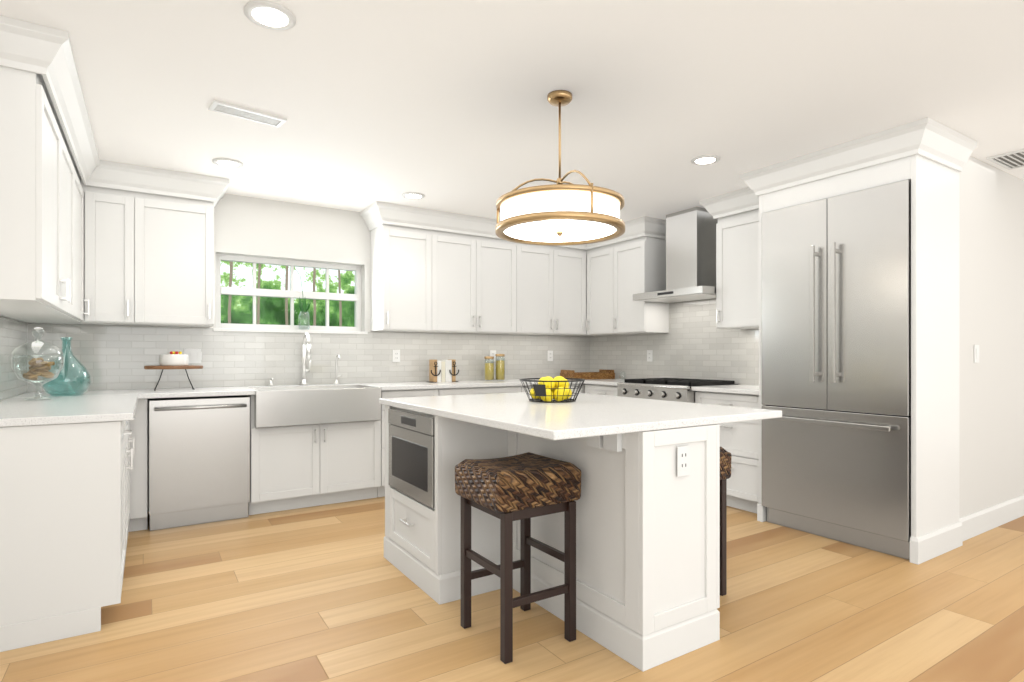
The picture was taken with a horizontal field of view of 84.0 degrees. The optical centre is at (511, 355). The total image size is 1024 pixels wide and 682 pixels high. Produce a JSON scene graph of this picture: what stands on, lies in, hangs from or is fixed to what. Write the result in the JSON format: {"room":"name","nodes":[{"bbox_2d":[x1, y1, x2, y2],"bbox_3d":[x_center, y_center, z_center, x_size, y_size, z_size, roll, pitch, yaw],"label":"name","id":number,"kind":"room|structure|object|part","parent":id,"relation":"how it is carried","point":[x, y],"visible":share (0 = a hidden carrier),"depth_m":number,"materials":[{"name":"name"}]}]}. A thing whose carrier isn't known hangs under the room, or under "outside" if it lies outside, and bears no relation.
{"room":"kitchen","nodes":[
{"label":"kitchen","id":0,"kind":"room"},
{"bbox_2d":[0,19,75,318],"bbox_3d":[-2.368,-0.754,2.721,0.338,1.068,1.235,0,0,-33],"label":"upper cabinet","id":1,"kind":"object","parent":0,"relation":"attached to","point":[38,128],"depth_m":2.28,"materials":[{"name":"white paint"}]},
{"bbox_2d":[14,127,95,322],"bbox_3d":[-2.792,-0.754,3.439,0.398,1.068,0.657,0,0,-33],"label":"upper cabinet","id":2,"kind":"object","parent":0,"relation":"attached to","point":[88,235],"depth_m":3.73,"materials":[{"name":"white paint"}]},
{"bbox_2d":[256,390,259,425],"bbox_3d":[-1.952,0.375,4.268,0.020,0.239,0.495,0,0,-33],"label":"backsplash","id":3,"kind":"structure","parent":0,"relation":"attached to","point":[257,391],"depth_m":4.05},
{"bbox_2d":[26,193,589,511],"bbox_3d":[-1.258,-0.060,5.308,5.400,2.460,0.200,0,0,-33],"label":"wall","id":4,"kind":"structure","parent":0,"point":[256,227],"depth_m":4.81,"materials":[{"name":"white paint"}]},
{"bbox_2d":[80,159,147,325],"bbox_3d":[-2.785,-0.754,3.980,0.356,1.068,0.389,0,0,-33],"label":"upper cabinet","id":5,"kind":"object","parent":4,"relation":"attached to","point":[121,188],"depth_m":3.89,"materials":[{"name":"white paint"}]},
{"bbox_2d":[148,167,215,326],"bbox_3d":[-2.514,-0.754,4.184,0.544,1.068,0.338,0,0,-33],"label":"upper cabinet","id":6,"kind":"object","parent":4,"relation":"attached to","point":[181,206],"depth_m":4.07,"materials":[{"name":"white paint"}]},
{"bbox_2d":[183,348,201,362],"bbox_3d":[-2.469,0.005,4.399,0.124,0.115,0.009,0,0,-33],"label":"outlet","id":7,"kind":"object","parent":4,"relation":"attached to","point":[195,355],"depth_m":4.40,"materials":[{"name":"white plastic"}]},
{"bbox_2d":[252,386,299,389],"bbox_3d":[-1.712,0.375,4.728,0.920,0.239,0.020,0,0,-33],"label":"countertop","id":8,"kind":"structure","parent":4,"relation":"attached to","point":[253,387],"depth_m":4.60,"materials":[{"name":"white stone"}]},
{"bbox_2d":[216,254,360,330],"bbox_3d":[-1.904,-0.517,4.925,1.200,0.605,0.070,0,0,-33],"label":"window","id":9,"kind":"structure","parent":4,"relation":"in","point":[292,294],"depth_m":4.90,"materials":[{"name":"white wood"}]},
{"bbox_2d":[213,328,367,333],"bbox_3d":[-1.876,-0.203,4.882,1.240,0.025,0.192,0,0,-33],"label":"window sill","id":10,"kind":"structure","parent":4,"relation":"attached to","point":[285,331],"depth_m":4.77,"materials":[{"name":"white wood"}]},
{"bbox_2d":[296,270,310,329],"bbox_3d":[-1.794,-0.477,4.889,0.129,0.521,0.092,0,0,-33],"label":"plant","id":11,"kind":"object","parent":10,"relation":"on","point":[304,309],"visible":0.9,"depth_m":4.88,"materials":[{"name":"green plant"}]},
{"bbox_2d":[28,324,589,391],"bbox_3d":[-1.202,0.018,5.221,5.000,0.464,0.008,0,0,-33],"label":"tile","id":12,"kind":"structure","parent":4,"relation":"attached to","point":[114,357],"depth_m":4.75,"materials":[{"name":"white tile"}]},
{"bbox_2d":[393,350,399,361],"bbox_3d":[-1.075,0.005,5.291,0.072,0.115,0.008,0,0,-33],"label":"outlet","id":13,"kind":"object","parent":4,"relation":"attached to","point":[396,353],"depth_m":5.29,"materials":[{"name":"white plastic"}]},
{"bbox_2d":[368,203,439,332],"bbox_3d":[-0.980,-0.754,5.164,0.511,1.068,0.338,0,0,-33],"label":"upper cabinet","id":14,"kind":"object","parent":4,"relation":"attached to","point":[405,241],"depth_m":5.02,"materials":[{"name":"white paint"}]},
{"bbox_2d":[436,211,523,334],"bbox_3d":[-0.429,-0.754,5.517,1.024,1.068,0.338,0,0,-33],"label":"upper cabinet","id":15,"kind":"object","parent":4,"relation":"attached to","point":[482,272],"depth_m":5.38,"materials":[{"name":"white paint"}]},
{"bbox_2d":[490,350,495,360],"bbox_3d":[-0.194,0.005,5.854,0.072,0.115,0.008,0,0,-33],"label":"outlet","id":16,"kind":"object","parent":4,"relation":"attached to","point":[492,352],"depth_m":5.85,"materials":[{"name":"white plastic"}]},
{"bbox_2d":[524,244,547,334],"bbox_3d":[0.147,-0.754,5.885,0.569,1.068,0.338,0,0,-33],"label":"upper cabinet","id":17,"kind":"object","parent":4,"relation":"attached to","point":[535,256],"depth_m":5.76,"materials":[{"name":"white paint"}]},
{"bbox_2d":[547,351,552,360],"bbox_3d":[0.421,0.005,6.247,0.072,0.115,0.008,0,0,-33],"label":"outlet","id":18,"kind":"object","parent":4,"relation":"attached to","point":[549,353],"depth_m":6.24,"materials":[{"name":"white plastic"}]},
{"bbox_2d":[548,244,583,335],"bbox_3d":[0.524,-0.754,6.090,0.514,1.068,0.399,0,0,-33],"label":"upper cabinet","id":19,"kind":"object","parent":4,"relation":"attached to","point":[565,263],"depth_m":5.97,"materials":[{"name":"white paint"}]},
{"bbox_2d":[372,386,379,417],"bbox_3d":[-1.194,0.375,4.753,0.020,0.239,0.495,0,0,-33],"label":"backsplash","id":20,"kind":"structure","parent":0,"relation":"attached to","point":[377,388],"depth_m":4.52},
{"bbox_2d":[0,496,1023,681],"bbox_3d":[2.415,1.220,2.998,9.100,0.100,8.050,0,0,-33],"label":"floor","id":21,"kind":"structure","parent":0,"point":[326,593],"depth_m":2.52,"materials":[{"name":"brown wood"}]},
{"bbox_2d":[0,422,127,651],"bbox_3d":[-2.124,0.727,2.581,0.598,0.886,0.682,0,0,-33],"label":"base cabinet","id":22,"kind":"object","parent":21,"relation":"on","point":[73,490],"depth_m":2.34,"materials":[{"name":"white paint"}]},
{"bbox_2d":[0,394,139,425],"bbox_3d":[-2.299,0.266,2.903,0.635,0.032,1.439,0,0,-33],"label":"countertop","id":23,"kind":"structure","parent":22,"relation":"on","point":[60,410],"depth_m":2.63,"materials":[{"name":"white stone"}]},
{"bbox_2d":[11,327,63,400],"bbox_3d":[-2.658,0.045,3.191,0.230,0.407,0.230,0,0,-33],"label":"cookie jar","id":24,"kind":"object","parent":23,"relation":"on","point":[39,366],"visible":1,"depth_m":3.17,"materials":[{"name":"clear glass"}]},
{"bbox_2d":[41,337,90,395],"bbox_3d":[-2.787,0.068,3.559,0.250,0.362,0.250,0,0,-33],"label":"bottle","id":25,"kind":"object","parent":23,"relation":"on","point":[47,390],"visible":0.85,"depth_m":3.56,"materials":[{"name":"teal glass"}]},
{"bbox_2d":[128,422,131,531],"bbox_3d":[-2.483,0.727,3.143,0.598,0.886,0.885,0,0,-33],"label":"base cabinet","id":26,"kind":"object","parent":21,"relation":"on","point":[129,423],"depth_m":3.63,"materials":[{"name":"white paint"}]},
{"bbox_2d":[132,398,148,530],"bbox_3d":[-2.860,0.727,3.820,0.694,0.886,0.578,0,0,-33],"label":"base cabinet","id":27,"kind":"object","parent":21,"relation":"on","point":[140,427],"depth_m":3.75,"materials":[{"name":"white paint"}]},
{"bbox_2d":[149,395,249,530],"bbox_3d":[-2.276,0.733,4.134,0.612,0.875,0.643,0,0,-33],"label":"dishwasher","id":28,"kind":"object","parent":21,"relation":"on","point":[199,460],"visible":0.92,"depth_m":3.91,"materials":[{"name":"silver metal"}]},
{"bbox_3d":[-2.119,0.355,3.888,0.552,0.021,0.060,0,0,-33],"label":"handle","id":29,"kind":"part","parent":28,"relation":"part of","materials":[{"name":"silver metal"}]},
{"bbox_2d":[236,386,383,514],"bbox_3d":[-1.627,0.727,4.597,0.968,0.886,0.598,0,0,-33],"label":"base cabinet","id":30,"kind":"object","parent":21,"relation":"on","point":[292,467],"depth_m":4.32,"materials":[{"name":"white paint"}]},
{"bbox_2d":[12,379,582,397],"bbox_3d":[-1.028,0.266,4.948,4.980,0.032,0.635,0,0,-33],"label":"countertop","id":31,"kind":"structure","parent":30,"relation":"on","point":[201,391],"depth_m":4.29,"materials":[{"name":"white stone"}]},
{"bbox_2d":[144,351,202,390],"bbox_3d":[-2.451,0.110,4.130,0.370,0.278,0.229,0,0,-33],"label":"cake stand","id":32,"kind":"object","parent":31,"relation":"on","point":[174,360],"visible":1,"depth_m":4.06,"materials":[{"name":"brown wood"}]},
{"bbox_2d":[268,378,273,385],"bbox_3d":[-1.955,0.214,4.625,0.040,0.069,0.091,0,0,-33],"label":"soap dispenser","id":33,"kind":"object","parent":31,"relation":"on","point":[270,382],"visible":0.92,"depth_m":4.64,"materials":[{"name":"silver metal"}]},
{"bbox_2d":[301,333,310,384],"bbox_3d":[-1.695,0.030,4.727,0.084,0.437,0.216,0,0,-33],"label":"sink faucet","id":34,"kind":"object","parent":31,"relation":"on","point":[304,370],"visible":1,"depth_m":4.77,"materials":[{"name":"silver metal"}]},
{"bbox_2d":[245,384,381,427],"bbox_3d":[-1.573,0.386,4.511,0.920,0.259,0.535,0,0,-33],"label":"sink","id":35,"kind":"object","parent":31,"relation":"in","point":[297,406],"depth_m":4.29,"materials":[{"name":"silver metal"}]},
{"bbox_2d":[334,354,341,383],"bbox_3d":[-1.488,0.120,4.904,0.067,0.257,0.125,0,0,-33],"label":"tap","id":36,"kind":"object","parent":31,"relation":"on","point":[336,376],"visible":1,"depth_m":4.92,"materials":[{"name":"silver metal"}]},
{"bbox_2d":[426,359,458,381],"bbox_3d":[-0.648,0.144,5.324,0.291,0.210,0.111,0,0,-33],"label":"bookend","id":37,"kind":"object","parent":31,"relation":"on","point":[442,371],"visible":1,"depth_m":5.29,"materials":[{"name":"brown wood"}]},
{"bbox_2d":[484,356,493,380],"bbox_3d":[-0.225,0.130,5.625,0.095,0.239,0.095,0,0,18],"label":"pasta jar","id":38,"kind":"object","parent":31,"relation":"on","point":[488,367],"depth_m":5.59,"materials":[{"name":"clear glass"}]},
{"bbox_2d":[495,354,504,380],"bbox_3d":[-0.119,0.117,5.669,0.095,0.264,0.095,0,0,18],"label":"pasta jar","id":39,"kind":"object","parent":31,"relation":"on","point":[499,370],"depth_m":5.63,"materials":[{"name":"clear glass"}]},
{"bbox_2d":[560,369,614,378],"bbox_3d":[0.800,0.202,6.043,0.500,0.095,0.300,0,0,-25],"label":"rattan tray","id":40,"kind":"object","parent":31,"relation":"on","point":[604,374],"visible":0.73,"depth_m":5.93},
{"bbox_2d":[260,418,379,425],"bbox_3d":[-1.578,0.505,4.519,0.920,0.020,0.515,0,0,-33],"label":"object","id":41,"kind":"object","parent":30,"relation":"on","point":[321,419],"depth_m":4.30,"materials":[{"name":"white wood"}]},
{"bbox_2d":[384,390,447,495],"bbox_3d":[-1.003,0.727,4.995,0.628,0.886,0.598,0,0,-33],"label":"base cabinet","id":42,"kind":"object","parent":21,"relation":"on","point":[387,393],"depth_m":4.73,"materials":[{"name":"white paint"}]},
{"bbox_2d":[448,386,527,395],"bbox_3d":[-0.405,0.727,5.378,0.908,0.886,0.598,0,0,-33],"label":"base cabinet","id":43,"kind":"object","parent":21,"relation":"on","point":[468,390],"depth_m":5.13,"materials":[{"name":"white paint"}]},
{"bbox_2d":[455,452,580,663],"bbox_3d":[0.021,0.807,2.399,0.409,0.725,0.379,0,0,-33],"label":"stool","id":44,"kind":"object","parent":21,"relation":"on","point":[524,488],"visible":1,"depth_m":2.31,"materials":[{"name":"brown wood"}]},
{"bbox_3d":[0.021,0.522,2.399,0.409,0.155,0.379,0,0,-33],"label":"seat","id":45,"kind":"part","parent":44,"relation":"part of","materials":[{"name":"brown wicker"}]},
{"bbox_2d":[383,404,726,671],"bbox_3d":[0.041,0.727,2.808,0.864,0.886,1.673,0,0,-33],"label":"kitchen island","id":46,"kind":"object","parent":21,"relation":"on","point":[647,549],"depth_m":2.32,"materials":[{"name":"white paint"}]},
{"bbox_3d":[-0.528,0.516,2.968,0.032,0.437,0.594,0,0,-33],"label":"microwave drawer","id":47,"kind":"part","parent":46,"relation":"part of","materials":[{"name":"silver metal"}]},
{"bbox_2d":[379,392,781,435],"bbox_3d":[0.226,0.266,2.940,1.290,0.032,1.690,0,0,-33],"label":"island countertop","id":48,"kind":"structure","parent":46,"relation":"on","point":[589,412],"depth_m":2.53,"materials":[{"name":"white stone"}]},
{"bbox_2d":[520,376,584,402],"bbox_3d":[0.220,0.182,3.108,0.359,0.136,0.359,0,0,-33],"label":"fruit basket","id":49,"kind":"object","parent":48,"relation":"on","point":[547,389],"visible":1,"depth_m":3.02,"materials":[{"name":"black metal"}]},
{"bbox_2d":[528,382,583,392],"bbox_3d":[0.210,0.727,5.772,0.786,0.886,0.598,0,0,-33],"label":"base cabinet","id":50,"kind":"object","parent":21,"relation":"on","point":[582,389],"depth_m":5.70,"materials":[{"name":"white paint"}]},
{"bbox_2d":[584,386,616,395],"bbox_3d":[1.136,0.727,5.647,0.598,0.886,0.566,0,0,-33],"label":"base cabinet","id":51,"kind":"object","parent":21,"relation":"on","point":[599,390],"depth_m":5.51,"materials":[{"name":"white paint"}]},
{"bbox_2d":[584,378,623,385],"bbox_3d":[1.120,0.266,5.622,0.635,0.032,0.542,0,0,-33],"label":"countertop","id":52,"kind":"structure","parent":51,"relation":"on","point":[588,382],"depth_m":5.58,"materials":[{"name":"white stone"}]},
{"bbox_2d":[617,378,739,402],"bbox_3d":[1.438,0.694,5.027,0.736,0.953,0.796,0,0,-33],"label":"range","id":53,"kind":"object","parent":21,"relation":"on","point":[674,389],"visible":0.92,"depth_m":4.82,"materials":[{"name":"silver metal"}]},
{"bbox_2d":[720,447,730,595],"bbox_3d":[0.803,0.807,2.828,0.379,0.725,0.409,0,0,-33],"label":"stool","id":54,"kind":"object","parent":21,"relation":"on","point":[725,465],"visible":0.1,"depth_m":2.77,"materials":[{"name":"brown wood"}]},
{"bbox_2d":[692,390,758,512],"bbox_3d":[1.885,0.727,4.476,0.598,0.886,0.606,0,0,-33],"label":"base cabinet","id":55,"kind":"object","parent":21,"relation":"on","point":[741,439],"depth_m":4.23,"materials":[{"name":"white paint"}]},
{"bbox_2d":[692,386,758,393],"bbox_3d":[1.862,0.266,4.461,0.635,0.032,0.606,0,0,-33],"label":"countertop","id":56,"kind":"structure","parent":55,"relation":"on","point":[707,389],"depth_m":4.34,"materials":[{"name":"white stone"}]},
{"bbox_2d":[762,180,910,559],"bbox_3d":[2.208,0.087,3.738,0.632,2.165,0.914,0,0,-33],"label":"refrigerator","id":57,"kind":"object","parent":21,"relation":"on","point":[836,354],"visible":0.77,"depth_m":3.52,"materials":[{"name":"silver metal"}]},
{"bbox_2d":[0,0,1023,221],"bbox_3d":[2.415,-1.340,2.998,9.100,0.100,8.050,0,0,-33],"label":"ceiling","id":58,"kind":"structure","parent":0,"point":[444,105],"depth_m":2.74,"materials":[{"name":"white paint"}]},
{"bbox_2d":[213,158,242,167],"bbox_3d":[-1.900,-1.284,3.806,0.184,0.011,0.184,0,0,-33],"label":"recessed light","id":59,"kind":"object","parent":58,"relation":"in","point":[227,162],"visible":1,"depth_m":3.79,"materials":[{"name":"white"}]},
{"bbox_2d":[208,99,286,127],"bbox_3d":[-1.404,-1.283,3.031,0.360,0.012,0.130,0,0,-41],"label":"ceiling vent","id":60,"kind":"object","parent":58,"relation":"in","point":[225,108],"visible":1,"depth_m":3.02,"materials":[{"name":"white metal"}]},
{"bbox_2d":[244,0,295,30],"bbox_3d":[-0.916,-1.284,2.156,0.184,0.011,0.184,0,0,-33],"label":"recessed light","id":61,"kind":"object","parent":58,"relation":"in","point":[270,15],"visible":1,"depth_m":2.15,"materials":[{"name":"white"}]},
{"bbox_2d":[402,192,424,198],"bbox_3d":[-0.795,-1.284,4.584,0.184,0.011,0.184,0,0,-33],"label":"recessed light","id":62,"kind":"object","parent":58,"relation":"in","point":[412,195],"visible":0.98,"depth_m":4.56,"materials":[{"name":"white"}]},
{"bbox_2d":[495,90,624,245],"bbox_3d":[0.237,-0.939,2.822,0.638,0.699,0.638,0,0,-33],"label":"pendant light","id":63,"kind":"object","parent":58,"relation":"hanging from","point":[559,213],"visible":1,"depth_m":2.64,"materials":[{"name":"gold metal"}]},
{"bbox_3d":[0.237,-0.680,2.822,0.586,0.126,0.586,0,0,-33],"label":"pendant shade","id":64,"kind":"part","parent":63,"relation":"part of","materials":[{"name":"white fabric"}]},
{"bbox_2d":[691,155,719,164],"bbox_3d":[1.272,-1.284,3.746,0.184,0.011,0.184,0,0,-33],"label":"recessed light","id":65,"kind":"object","parent":58,"relation":"in","point":[704,159],"visible":1,"depth_m":3.73,"materials":[{"name":"white"}]},
{"bbox_2d":[986,149,1023,169],"bbox_3d":[3.311,-1.283,3.732,0.400,0.012,0.200,0,0,-33],"label":"ceiling vent","id":66,"kind":"object","parent":58,"relation":"in","point":[1011,160],"visible":1,"depth_m":3.73,"materials":[{"name":"white metal"}]},
{"bbox_2d":[590,329,758,336],"bbox_3d":[1.888,-0.060,5.214,0.200,2.460,3.350,0,0,-33],"label":"wall","id":67,"kind":"structure","parent":0,"point":[656,333],"depth_m":5.89,"materials":[{"name":"white paint"}]},
{"bbox_2d":[584,238,615,334],"bbox_3d":[1.038,-0.754,5.984,0.398,1.068,0.496,0,0,-33],"label":"upper cabinet","id":68,"kind":"object","parent":67,"relation":"attached to","point":[600,257],"depth_m":5.93,"materials":[{"name":"white paint"}]},
{"bbox_2d":[616,219,668,334],"bbox_3d":[1.267,-0.754,5.683,0.338,1.068,0.482,0,0,-33],"label":"upper cabinet","id":69,"kind":"object","parent":67,"relation":"attached to","point":[641,250],"depth_m":5.50,"materials":[{"name":"white paint"}]},
{"bbox_2d":[647,350,652,361],"bbox_3d":[1.397,0.005,5.772,0.008,0.115,0.072,0,0,-33],"label":"outlet","id":70,"kind":"object","parent":67,"relation":"attached to","point":[649,352],"depth_m":5.76,"materials":[{"name":"white plastic"}]},
{"bbox_2d":[590,299,758,384],"bbox_3d":[1.600,-0.490,5.473,0.008,1.480,2.587,0,0,-33],"label":"tile","id":71,"kind":"structure","parent":67,"relation":"attached to","point":[694,343],"depth_m":5.37,"materials":[{"name":"white tile"}]},
{"bbox_2d":[633,207,717,302],"bbox_3d":[1.543,-0.896,5.094,0.492,0.781,0.792,0,0,-33],"label":"range hood","id":72,"kind":"object","parent":67,"relation":"attached to","point":[690,254],"visible":0.88,"depth_m":5.02,"materials":[{"name":"silver metal"}]},
{"bbox_2d":[699,117,977,330],"bbox_3d":[2.085,-0.754,4.021,0.750,1.068,1.772,0,0,-33],"label":"upper cabinet","id":73,"kind":"object","parent":67,"relation":"attached to","point":[926,152],"depth_m":3.46,"materials":[{"name":"white paint"}]},
{"bbox_3d":[-0.215,-1.209,3.677,4.996,0.158,3.670,0,0,-33],"label":"crown moulding","id":74,"kind":"part","parent":73,"relation":"part of","materials":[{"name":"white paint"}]},
{"bbox_3d":[2.509,1.097,3.357,0.596,0.145,0.044,0,0,-33],"label":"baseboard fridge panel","id":75,"kind":"part","parent":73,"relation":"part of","materials":[{"name":"white wood"}]},
{"bbox_2d":[959,156,1023,517],"bbox_3d":[4.277,-0.060,4.634,3.800,2.460,0.200,0,0,-33],"label":"wall","id":76,"kind":"structure","parent":0,"point":[991,325],"depth_m":3.85,"materials":[{"name":"white paint"}]},
{"bbox_2d":[974,345,978,362],"bbox_3d":[3.037,-0.011,3.716,0.072,0.115,0.009,0,0,-33],"label":"outlet","id":77,"kind":"object","parent":76,"relation":"attached to","point":[976,347],"depth_m":3.70,"materials":[{"name":"white plastic"}]},
{"bbox_2d":[959,495,1023,540],"bbox_3d":[4.344,1.097,4.549,3.778,0.145,0.016,0,0,-33],"label":"baseboard","id":78,"kind":"structure","parent":76,"relation":"attached to","point":[985,520],"depth_m":3.83,"materials":[{"name":"white wood"}]},
{"bbox_3d":[-1.334,-0.060,0.601,0.200,2.460,7.650,0,0,-33],"label":"wall","id":79,"kind":"structure","parent":0,"visible":0},
{"bbox_2d":[0,317,27,399],"bbox_3d":[-2.742,0.018,2.996,0.008,0.464,2.082,0,0,-33],"label":"tile","id":80,"kind":"structure","parent":79,"relation":"attached to","point":[13,334],"depth_m":3.42,"materials":[{"name":"white tile"}]},
{"label":"outside","id":81,"kind":"structure","parent":0,"visible":0},
{"bbox_2d":[221,261,354,326],"bbox_3d":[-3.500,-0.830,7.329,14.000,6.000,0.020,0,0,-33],"label":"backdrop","id":82,"kind":"structure","parent":81,"point":[343,281],"depth_m":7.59,"materials":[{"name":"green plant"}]}
]}

